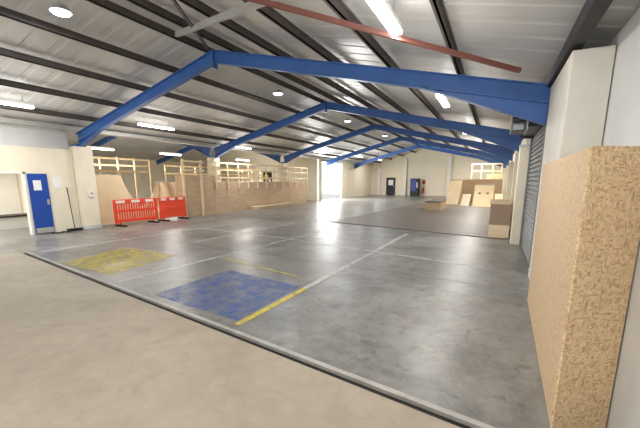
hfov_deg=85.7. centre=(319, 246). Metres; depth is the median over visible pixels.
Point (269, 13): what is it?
purlin
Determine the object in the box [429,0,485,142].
purlin
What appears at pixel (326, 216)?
painted line
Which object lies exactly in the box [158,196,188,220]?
barrier
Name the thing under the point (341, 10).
purlin
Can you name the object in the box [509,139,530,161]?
wall
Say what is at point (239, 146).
strip light
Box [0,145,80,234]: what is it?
wall
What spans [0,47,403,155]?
purlin
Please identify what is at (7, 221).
countertop
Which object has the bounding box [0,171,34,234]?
trim
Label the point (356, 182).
wall
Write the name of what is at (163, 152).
strip light
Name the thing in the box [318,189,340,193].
floor
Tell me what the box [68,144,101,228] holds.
column
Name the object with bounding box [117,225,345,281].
painted line
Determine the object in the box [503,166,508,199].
pier
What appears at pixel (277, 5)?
tube
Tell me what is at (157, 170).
wall
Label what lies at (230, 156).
wall
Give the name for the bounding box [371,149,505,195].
wall
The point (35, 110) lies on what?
purlin
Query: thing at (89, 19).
ceiling
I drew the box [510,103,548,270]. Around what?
roller shutter
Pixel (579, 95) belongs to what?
pier
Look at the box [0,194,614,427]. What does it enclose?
floor
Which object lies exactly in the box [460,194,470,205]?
ramp
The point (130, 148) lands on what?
ceiling
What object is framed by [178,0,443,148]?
purlin
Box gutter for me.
[0,117,372,164]
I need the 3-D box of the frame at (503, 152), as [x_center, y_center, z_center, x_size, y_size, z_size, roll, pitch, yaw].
[3.747,-6.197,20.708,14.043,2.356,0.180,5,12,26]
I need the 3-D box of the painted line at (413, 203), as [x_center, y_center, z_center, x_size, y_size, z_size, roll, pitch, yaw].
[3.783,-2.216,20.551,1.070,0.001,13.808,5,12,26]
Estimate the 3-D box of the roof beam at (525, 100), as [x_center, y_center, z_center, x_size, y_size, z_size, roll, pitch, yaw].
[-2.252,-3.905,8.947,14.092,2.367,0.180,5,12,26]
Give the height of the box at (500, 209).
1.044 m
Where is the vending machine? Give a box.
[410,179,419,195]
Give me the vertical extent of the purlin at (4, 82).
0.145 m
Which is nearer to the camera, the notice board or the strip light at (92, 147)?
the strip light at (92, 147)
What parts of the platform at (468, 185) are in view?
rail, rail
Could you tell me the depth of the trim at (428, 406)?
3.30 m
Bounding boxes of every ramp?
[95,174,168,224]
[446,180,462,203]
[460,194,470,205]
[472,185,494,206]
[495,194,502,198]
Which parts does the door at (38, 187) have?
kick plate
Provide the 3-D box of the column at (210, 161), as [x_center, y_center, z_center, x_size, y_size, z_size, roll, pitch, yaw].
[-5.627,-3.318,18.430,0.500,2.980,0.460,5,12,26]
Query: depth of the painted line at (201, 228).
11.46 m
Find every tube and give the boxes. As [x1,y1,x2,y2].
[171,0,207,48]
[175,0,280,36]
[245,0,521,72]
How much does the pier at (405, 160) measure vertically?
4.054 m
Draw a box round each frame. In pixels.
[90,136,211,156]
[156,147,281,163]
[213,101,521,157]
[283,124,513,162]
[326,136,508,166]
[354,144,506,168]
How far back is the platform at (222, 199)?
19.30 m
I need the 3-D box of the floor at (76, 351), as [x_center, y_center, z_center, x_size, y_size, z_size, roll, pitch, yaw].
[-4.125,1.293,2.325,11.400,0.070,7.930,5,12,26]
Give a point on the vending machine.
(414, 183)
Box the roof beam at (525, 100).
[75,49,550,146]
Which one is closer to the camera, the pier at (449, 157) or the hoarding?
the hoarding
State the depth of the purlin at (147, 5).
8.11 m
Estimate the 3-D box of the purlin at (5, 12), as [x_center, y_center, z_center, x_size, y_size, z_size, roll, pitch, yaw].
[0.670,-6.734,18.867,0.090,0.145,43.990,5,12,26]
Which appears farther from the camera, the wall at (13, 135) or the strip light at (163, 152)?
the strip light at (163, 152)
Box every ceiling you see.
[0,0,422,163]
[66,131,214,162]
[148,0,639,154]
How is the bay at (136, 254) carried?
on the floor at (467, 349)
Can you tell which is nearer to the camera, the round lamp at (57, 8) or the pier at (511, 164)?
the round lamp at (57, 8)
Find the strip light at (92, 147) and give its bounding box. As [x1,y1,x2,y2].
[86,139,113,150]
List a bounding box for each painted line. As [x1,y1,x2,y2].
[43,211,313,251]
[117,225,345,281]
[175,216,327,245]
[201,228,280,237]
[221,258,300,276]
[235,288,306,324]
[285,238,481,266]
[303,234,406,288]
[325,203,414,221]
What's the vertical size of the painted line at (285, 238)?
0.001 m
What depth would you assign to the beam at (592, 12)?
3.77 m
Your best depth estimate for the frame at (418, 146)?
32.16 m
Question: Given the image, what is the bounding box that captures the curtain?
[521,126,544,263]
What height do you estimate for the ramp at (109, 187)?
1.970 m
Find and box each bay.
[68,248,173,274]
[162,271,296,319]
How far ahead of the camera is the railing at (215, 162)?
20.96 m
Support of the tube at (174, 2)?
attached to the ceiling at (529, 35)
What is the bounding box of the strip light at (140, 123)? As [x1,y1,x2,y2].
[137,116,173,129]
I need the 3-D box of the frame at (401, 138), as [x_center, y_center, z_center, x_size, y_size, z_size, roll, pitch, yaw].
[6.758,-7.339,26.584,14.043,2.356,0.180,5,12,26]
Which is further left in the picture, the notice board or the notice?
the notice
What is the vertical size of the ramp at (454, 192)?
1.780 m
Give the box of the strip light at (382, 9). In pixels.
[366,0,402,35]
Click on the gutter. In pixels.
(10, 121)
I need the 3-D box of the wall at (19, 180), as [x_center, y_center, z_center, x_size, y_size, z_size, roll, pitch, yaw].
[-14.990,-3.838,15.030,13.300,5.300,0.200,5,12,26]
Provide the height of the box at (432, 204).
0.559 m
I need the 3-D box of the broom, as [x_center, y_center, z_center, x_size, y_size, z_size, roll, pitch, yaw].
[-8.653,-1.313,11.990,0.303,1.502,0.460,5,12,26]
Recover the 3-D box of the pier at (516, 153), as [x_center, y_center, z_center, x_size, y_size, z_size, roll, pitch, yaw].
[6.952,-1.963,12.249,0.280,2.680,0.360,5,12,26]
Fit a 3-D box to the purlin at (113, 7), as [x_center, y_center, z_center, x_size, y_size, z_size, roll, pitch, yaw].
[1.787,-6.950,18.253,0.090,0.145,43.990,5,12,26]
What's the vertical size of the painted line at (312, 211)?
0.001 m
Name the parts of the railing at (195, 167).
rail, rail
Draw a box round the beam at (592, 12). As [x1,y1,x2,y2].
[513,0,612,153]
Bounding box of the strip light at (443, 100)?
[435,93,449,107]
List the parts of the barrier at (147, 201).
post, rail, rail, post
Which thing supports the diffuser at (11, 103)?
attached to the strip light at (22, 104)
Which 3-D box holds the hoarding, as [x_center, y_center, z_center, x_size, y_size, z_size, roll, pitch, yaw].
[2.474,0.105,3.522,0.368,1.950,3.114,5,12,26]
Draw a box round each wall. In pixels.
[0,117,61,212]
[0,124,68,149]
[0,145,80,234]
[0,173,22,214]
[93,158,198,198]
[202,150,317,200]
[319,160,371,200]
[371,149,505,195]
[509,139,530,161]
[602,7,639,427]
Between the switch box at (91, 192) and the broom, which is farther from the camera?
the switch box at (91, 192)
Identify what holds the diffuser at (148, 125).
attached to the strip light at (140, 123)
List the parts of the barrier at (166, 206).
post, rail, rail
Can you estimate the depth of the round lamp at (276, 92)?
12.48 m
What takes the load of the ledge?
on the floor at (467, 349)
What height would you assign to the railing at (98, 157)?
2.900 m
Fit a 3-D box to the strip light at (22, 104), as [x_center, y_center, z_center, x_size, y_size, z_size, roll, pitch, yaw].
[-8.251,-3.850,8.839,0.160,0.330,1.500,5,12,26]
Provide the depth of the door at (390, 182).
39.99 m
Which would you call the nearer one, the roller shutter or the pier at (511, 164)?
the roller shutter
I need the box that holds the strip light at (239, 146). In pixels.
[235,144,250,148]
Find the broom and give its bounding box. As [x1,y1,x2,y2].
[66,187,82,230]
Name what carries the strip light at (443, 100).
hanging from the ceiling at (529, 35)
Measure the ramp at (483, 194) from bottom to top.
1.404 m
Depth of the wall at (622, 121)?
3.23 m
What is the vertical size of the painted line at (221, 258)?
0.001 m
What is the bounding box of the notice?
[52,177,61,186]
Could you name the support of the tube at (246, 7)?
attached to the ceiling at (529, 35)
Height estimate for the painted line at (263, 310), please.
0.001 m
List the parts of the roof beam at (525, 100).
ridge plate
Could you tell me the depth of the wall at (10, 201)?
13.36 m
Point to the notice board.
(269, 174)
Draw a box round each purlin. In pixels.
[0,6,415,152]
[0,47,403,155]
[0,78,391,159]
[0,104,380,162]
[86,0,416,144]
[126,0,427,145]
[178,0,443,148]
[242,0,459,151]
[323,0,474,154]
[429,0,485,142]
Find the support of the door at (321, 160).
in the wall at (356, 182)
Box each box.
[88,190,93,196]
[425,198,446,210]
[488,199,511,237]
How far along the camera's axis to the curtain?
7.91 m
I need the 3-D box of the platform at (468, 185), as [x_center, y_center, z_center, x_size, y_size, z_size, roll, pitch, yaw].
[12.582,-5.026,27.036,3.070,3.050,2.000,5,12,26]
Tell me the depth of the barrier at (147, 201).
13.66 m
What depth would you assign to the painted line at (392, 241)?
7.17 m
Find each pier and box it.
[377,167,380,194]
[402,159,407,195]
[446,156,451,195]
[502,169,505,193]
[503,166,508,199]
[505,161,513,199]
[509,152,518,229]
[510,144,529,244]
[528,45,615,279]
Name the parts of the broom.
handle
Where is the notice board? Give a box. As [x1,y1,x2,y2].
[263,172,271,181]
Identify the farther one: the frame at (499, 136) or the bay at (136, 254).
the frame at (499, 136)
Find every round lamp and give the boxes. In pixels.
[48,0,72,16]
[273,86,282,95]
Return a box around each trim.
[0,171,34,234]
[4,251,495,427]
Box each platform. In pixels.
[142,175,306,216]
[459,163,502,202]
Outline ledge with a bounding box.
[251,203,291,209]
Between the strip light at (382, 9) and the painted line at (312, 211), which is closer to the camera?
the strip light at (382, 9)
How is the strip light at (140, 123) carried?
hanging from the ceiling at (89, 19)
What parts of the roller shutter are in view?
motor, control panel, guide rail, plate, guide rail, plate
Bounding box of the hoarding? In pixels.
[527,146,639,427]
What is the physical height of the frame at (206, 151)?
2.115 m
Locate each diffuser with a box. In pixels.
[0,101,33,108]
[138,124,173,129]
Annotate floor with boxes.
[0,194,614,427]
[0,252,460,427]
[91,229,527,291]
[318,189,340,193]
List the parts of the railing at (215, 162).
post, post, post, post, post, rail, rail, rail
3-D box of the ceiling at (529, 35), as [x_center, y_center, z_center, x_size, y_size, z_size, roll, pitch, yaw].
[5.712,-5.907,16.713,8.150,1.840,44.460,5,12,26]
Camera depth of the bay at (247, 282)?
5.40 m
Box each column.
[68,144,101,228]
[207,156,220,181]
[278,162,286,181]
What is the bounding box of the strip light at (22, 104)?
[0,94,33,108]
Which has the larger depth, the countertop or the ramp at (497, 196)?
the ramp at (497, 196)
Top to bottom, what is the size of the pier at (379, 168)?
3.264 m
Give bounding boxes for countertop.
[0,213,28,229]
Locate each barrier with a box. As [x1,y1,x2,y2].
[112,198,159,226]
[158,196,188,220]
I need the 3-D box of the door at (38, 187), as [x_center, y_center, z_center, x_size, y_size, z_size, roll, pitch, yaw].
[-9.126,-1.417,11.299,0.065,1.930,0.540,5,12,26]
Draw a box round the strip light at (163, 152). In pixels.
[160,149,180,155]
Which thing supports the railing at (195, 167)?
on the platform at (222, 199)
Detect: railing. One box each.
[93,156,152,198]
[164,165,260,181]
[214,161,307,188]
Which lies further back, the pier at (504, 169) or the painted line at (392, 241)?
the pier at (504, 169)
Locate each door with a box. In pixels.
[26,173,54,233]
[321,160,343,200]
[386,178,395,194]
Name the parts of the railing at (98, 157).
post, rail, rail, rail, post, post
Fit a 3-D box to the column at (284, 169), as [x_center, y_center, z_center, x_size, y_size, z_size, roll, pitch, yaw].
[-2.616,-4.460,24.306,0.500,2.980,0.460,5,12,26]
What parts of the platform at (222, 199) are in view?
panel, panel, panel, panel, panel, panel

